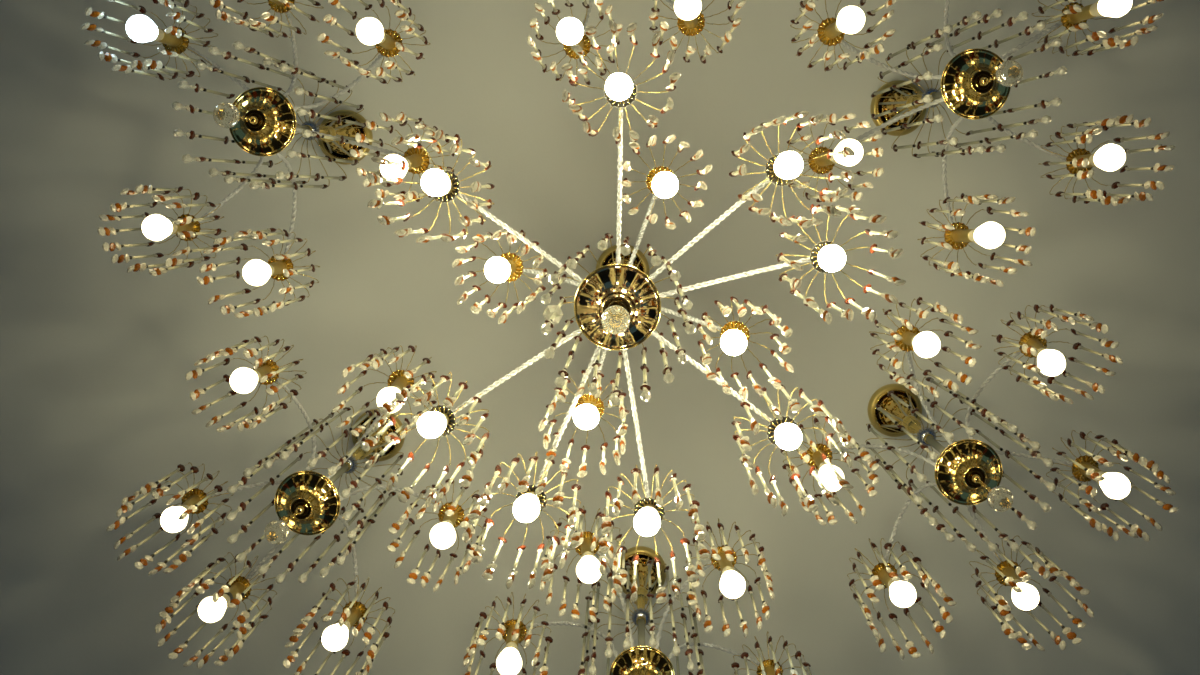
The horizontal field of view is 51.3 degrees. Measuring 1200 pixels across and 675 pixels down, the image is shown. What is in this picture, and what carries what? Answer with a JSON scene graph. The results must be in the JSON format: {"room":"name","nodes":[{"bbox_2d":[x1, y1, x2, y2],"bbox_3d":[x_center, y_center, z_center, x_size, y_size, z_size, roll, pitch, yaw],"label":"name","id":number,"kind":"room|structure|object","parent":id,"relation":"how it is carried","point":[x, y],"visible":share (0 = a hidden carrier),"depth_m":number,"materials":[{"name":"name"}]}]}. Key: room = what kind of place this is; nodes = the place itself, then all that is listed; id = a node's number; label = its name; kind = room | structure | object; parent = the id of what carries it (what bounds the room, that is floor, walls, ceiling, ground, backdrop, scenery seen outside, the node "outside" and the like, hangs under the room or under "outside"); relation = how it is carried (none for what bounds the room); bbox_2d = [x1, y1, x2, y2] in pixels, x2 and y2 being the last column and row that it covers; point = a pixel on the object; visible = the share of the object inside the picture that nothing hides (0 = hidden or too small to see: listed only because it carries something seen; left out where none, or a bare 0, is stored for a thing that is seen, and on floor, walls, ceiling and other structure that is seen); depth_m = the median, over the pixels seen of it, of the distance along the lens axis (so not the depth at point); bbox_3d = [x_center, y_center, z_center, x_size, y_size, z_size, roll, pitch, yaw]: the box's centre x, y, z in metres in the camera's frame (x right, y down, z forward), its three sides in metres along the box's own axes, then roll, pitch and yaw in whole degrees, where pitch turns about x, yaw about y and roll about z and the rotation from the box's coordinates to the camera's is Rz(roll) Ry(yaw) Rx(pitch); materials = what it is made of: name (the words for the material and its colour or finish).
{"room":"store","nodes":[
{"label":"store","id":0,"kind":"room"},
{"bbox_2d":[0,0,1199,674],"bbox_3d":[0.091,-0.397,3.376,18.000,0.200,18.000,0,-83,2],"label":"ceiling","id":1,"kind":"structure","parent":0,"point":[96,356],"depth_m":3.32,"materials":[{"name":"paint"}]},
{"bbox_2d":[81,0,454,317],"bbox_3d":[-0.641,-0.451,2.787,0.687,0.996,0.741,0,-83,2],"label":"chandelier","id":2,"kind":"object","parent":1,"relation":"hanging from","point":[261,121],"visible":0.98,"depth_m":2.52,"materials":[{"name":"gold metal"}]},
{"bbox_2d":[158,28,182,47],"bbox_3d":[-0.901,-0.625,2.605,0.030,0.106,0.030,-42,-87,6],"label":"socket","id":3,"kind":"object","parent":2,"relation":"attached to","point":[168,40],"depth_m":2.61,"materials":[{"name":"gold metal"}]},
{"bbox_2d":[173,221,193,233],"bbox_3d":[-0.891,-0.233,2.651,0.030,0.106,0.030,-40,-87,4],"label":"socket","id":4,"kind":"object","parent":2,"relation":"attached to","point":[187,227],"depth_m":2.64,"materials":[{"name":"gold metal"}]},
{"bbox_2d":[268,261,286,275],"bbox_3d":[-0.691,-0.146,2.656,0.030,0.106,0.030,33,-84,-3],"label":"socket","id":5,"kind":"object","parent":2,"relation":"attached to","point":[278,266],"depth_m":2.66,"materials":[{"name":"gold metal"}]},
{"bbox_2d":[270,0,287,5],"bbox_3d":[-0.672,-0.708,2.589,0.030,0.106,0.030,23,-83,-1],"label":"socket","id":6,"kind":"object","parent":2,"relation":"attached to","point":[272,2],"depth_m":2.63,"materials":[{"name":"gold metal"}]},
{"bbox_2d":[378,33,395,49],"bbox_3d":[-0.447,-0.617,2.594,0.030,0.106,0.030,8,-84,1],"label":"socket","id":7,"kind":"object","parent":2,"relation":"attached to","point":[389,43],"depth_m":2.61,"materials":[{"name":"gold metal"}]},
{"bbox_2d":[404,154,422,169],"bbox_3d":[-0.396,-0.368,2.622,0.030,0.106,0.030,-31,-82,12],"label":"socket","id":8,"kind":"object","parent":2,"relation":"attached to","point":[416,160],"depth_m":2.63,"materials":[{"name":"gold metal"}]},
{"bbox_2d":[106,336,486,674],"bbox_3d":[-0.612,0.332,2.878,0.737,0.996,0.710,0,-83,2],"label":"chandelier","id":9,"kind":"object","parent":1,"relation":"hanging from","point":[307,502],"visible":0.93,"depth_m":2.61,"materials":[{"name":"gold metal"}]},
{"bbox_2d":[182,495,201,513],"bbox_3d":[-0.893,0.365,2.722,0.030,0.106,0.030,-12,-85,-4],"label":"socket","id":10,"kind":"object","parent":9,"relation":"attached to","point":[187,500],"depth_m":2.76,"materials":[{"name":"gold metal"}]},
{"bbox_2d":[224,582,244,602],"bbox_3d":[-0.807,0.562,2.738,0.031,0.114,0.031,-20,-88,2],"label":"socket","id":11,"kind":"object","parent":9,"relation":"attached to","point":[236,587],"depth_m":2.75,"materials":[{"name":"gold metal"}]},
{"bbox_2d":[255,365,272,380],"bbox_3d":[-0.728,0.078,2.683,0.030,0.106,0.030,23,-87,-2],"label":"socket","id":12,"kind":"object","parent":9,"relation":"attached to","point":[262,370],"depth_m":2.69,"materials":[{"name":"gold metal"}]},
{"bbox_2d":[346,607,361,628],"bbox_3d":[-0.548,0.618,2.742,0.030,0.106,0.030,-43,-89,4],"label":"socket","id":13,"kind":"object","parent":9,"relation":"attached to","point":[355,612],"depth_m":2.75,"materials":[{"name":"gold metal"}]},
{"bbox_2d":[392,376,407,390],"bbox_3d":[-0.432,0.105,2.678,0.030,0.106,0.030,32,-83,-6],"label":"socket","id":14,"kind":"object","parent":9,"relation":"attached to","point":[401,382],"depth_m":2.69,"materials":[{"name":"gold metal"}]},
{"bbox_2d":[442,511,457,525],"bbox_3d":[-0.326,0.395,2.710,0.030,0.106,0.030,-44,-85,3],"label":"socket","id":15,"kind":"object","parent":9,"relation":"attached to","point":[453,519],"depth_m":2.70,"materials":[{"name":"gold metal"}]},
{"bbox_2d":[527,0,614,84],"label":"chandelier","id":16,"kind":"object","parent":1,"relation":"hanging from","point":[570,31],"depth_m":2.44,"materials":[{"name":"gold metal"}]},
{"bbox_2d":[570,39,583,51],"bbox_3d":[-0.051,-0.611,2.584,0.030,0.106,0.030,-38,-88,6],"label":"socket","id":17,"kind":"object","parent":16,"relation":"attached to","point":[581,42],"depth_m":2.62,"materials":[{"name":"gold metal"}]},
{"bbox_2d":[360,20,905,604],"bbox_3d":[0.068,-0.102,2.626,0.900,1.358,0.973,0,-83,2],"label":"chandelier","id":18,"kind":"object","parent":1,"relation":"hanging from","point":[617,306],"visible":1,"depth_m":2.22,"materials":[{"name":"gold metal"}]},
{"bbox_2d":[506,260,515,274],"bbox_3d":[-0.181,-0.136,2.436,0.030,0.066,0.030,44,-82,0],"label":"socket","id":19,"kind":"object","parent":18,"relation":"attached to","point":[512,263],"depth_m":2.45,"materials":[{"name":"gold metal"}]},
{"bbox_2d":[584,401,596,408],"bbox_3d":[-0.021,0.142,2.464,0.030,0.066,0.030,-22,-87,4],"label":"socket","id":20,"kind":"object","parent":18,"relation":"attached to","point":[594,403],"depth_m":2.48,"materials":[{"name":"gold metal"}]},
{"bbox_2d":[463,505,811,674],"bbox_3d":[0.102,0.699,2.902,0.738,0.996,0.693,0,-83,2],"label":"chandelier","id":21,"kind":"object","parent":1,"relation":"hanging from","point":[641,659],"visible":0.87,"depth_m":2.65,"materials":[{"name":"gold metal"}]},
{"bbox_2d":[506,625,520,646],"bbox_3d":[-0.191,0.660,2.737,0.030,0.106,0.030,-29,-83,3],"label":"socket","id":22,"kind":"object","parent":21,"relation":"attached to","point":[509,628],"depth_m":2.75,"materials":[{"name":"gold metal"}]},
{"bbox_2d":[580,537,593,554],"bbox_3d":[-0.027,0.461,2.709,0.030,0.106,0.030,9,-83,-3],"label":"socket","id":23,"kind":"object","parent":21,"relation":"attached to","point":[585,547],"depth_m":2.70,"materials":[{"name":"gold metal"}]},
{"bbox_2d":[717,552,733,571],"bbox_3d":[0.272,0.491,2.705,0.030,0.106,0.030,19,-83,-2],"label":"socket","id":24,"kind":"object","parent":21,"relation":"attached to","point":[724,563],"depth_m":2.70,"materials":[{"name":"gold metal"}]},
{"bbox_2d":[764,665,774,674],"bbox_3d":[0.376,0.748,2.732,0.030,0.106,0.030,18,-83,-1],"label":"socket","id":25,"kind":"object","parent":21,"relation":"attached to","point":[769,669],"depth_m":2.76,"materials":[{"name":"gold metal"}]},
{"bbox_2d":[649,0,745,63],"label":"chandelier","id":26,"kind":"object","parent":1,"relation":"hanging from","point":[689,14],"depth_m":2.46,"materials":[{"name":"gold metal"}]},
{"bbox_2d":[684,17,697,28],"bbox_3d":[0.186,-0.657,2.572,0.030,0.106,0.030,16,-84,5],"label":"socket","id":27,"kind":"object","parent":26,"relation":"attached to","point":[688,24],"depth_m":2.58,"materials":[{"name":"gold metal"}]},
{"bbox_2d":[780,297,1178,659],"bbox_3d":[0.767,0.246,2.831,0.753,0.996,0.711,0,-83,2],"label":"chandelier","id":28,"kind":"object","parent":1,"relation":"hanging from","point":[968,472],"visible":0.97,"depth_m":2.56,"materials":[{"name":"gold metal"}]},
{"bbox_2d":[812,450,825,468],"bbox_3d":[0.474,0.265,2.672,0.030,0.106,0.030,-18,-82,5],"label":"socket","id":29,"kind":"object","parent":28,"relation":"attached to","point":[817,460],"depth_m":2.69,"materials":[{"name":"gold metal"}]},
{"bbox_2d":[878,569,890,587],"bbox_3d":[0.623,0.523,2.699,0.030,0.106,0.030,0,-89,1],"label":"socket","id":30,"kind":"object","parent":28,"relation":"attached to","point":[883,575],"depth_m":2.70,"materials":[{"name":"gold metal"}]},
{"bbox_2d":[901,331,916,346],"bbox_3d":[0.659,0.004,2.637,0.030,0.106,0.030,19,-85,1],"label":"socket","id":31,"kind":"object","parent":28,"relation":"attached to","point":[907,336],"depth_m":2.65,"materials":[{"name":"gold metal"}]},
{"bbox_2d":[1002,567,1021,586],"bbox_3d":[0.888,0.519,2.692,0.030,0.106,0.030,13,-84,7],"label":"socket","id":32,"kind":"object","parent":28,"relation":"attached to","point":[1007,571],"depth_m":2.71,"materials":[{"name":"gold metal"}]},
{"bbox_2d":[1026,338,1044,357],"bbox_3d":[0.921,0.023,2.632,0.030,0.106,0.030,29,-76,1],"label":"socket","id":33,"kind":"object","parent":28,"relation":"attached to","point":[1038,343],"depth_m":2.66,"materials":[{"name":"gold metal"}]},
{"bbox_2d":[1078,462,1103,481],"bbox_3d":[1.048,0.287,2.660,0.030,0.106,0.030,-21,-86,4],"label":"socket","id":34,"kind":"object","parent":28,"relation":"attached to","point":[1082,477],"depth_m":2.70,"materials":[{"name":"gold metal"}]},
{"bbox_2d":[787,0,1175,286],"bbox_3d":[0.739,-0.525,2.741,0.712,0.996,0.769,0,-83,2],"label":"chandelier","id":35,"kind":"object","parent":1,"relation":"hanging from","point":[976,83],"visible":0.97,"depth_m":2.48,"materials":[{"name":"gold metal"}]},
{"bbox_2d":[815,150,834,167],"bbox_3d":[0.474,-0.372,2.598,0.030,0.106,0.030,-6,-86,-6],"label":"socket","id":36,"kind":"object","parent":35,"relation":"attached to","point":[821,162],"depth_m":2.62,"materials":[{"name":"gold metal"}]},
{"bbox_2d":[824,21,841,38],"bbox_3d":[0.484,-0.633,2.567,0.030,0.106,0.030,27,-85,-4],"label":"socket","id":37,"kind":"object","parent":35,"relation":"attached to","point":[830,31],"depth_m":2.59,"materials":[{"name":"gold metal"}]},
{"bbox_2d":[950,229,972,242],"bbox_3d":[0.762,-0.212,2.609,0.030,0.106,0.030,-19,-85,-3],"label":"socket","id":38,"kind":"object","parent":35,"relation":"attached to","point":[956,235],"depth_m":2.61,"materials":[{"name":"gold metal"}]},
{"bbox_2d":[1067,4,1095,23],"bbox_3d":[0.987,-0.661,2.550,0.030,0.106,0.030,-39,-82,1],"label":"socket","id":39,"kind":"object","parent":35,"relation":"attached to","point":[1086,13],"depth_m":2.55,"materials":[{"name":"gold metal"}]},
{"bbox_2d":[1075,154,1094,168],"bbox_3d":[1.007,-0.365,2.584,0.030,0.106,0.030,-28,-87,5],"label":"socket","id":40,"kind":"object","parent":35,"relation":"attached to","point":[1077,156],"depth_m":2.58,"materials":[{"name":"gold metal"}]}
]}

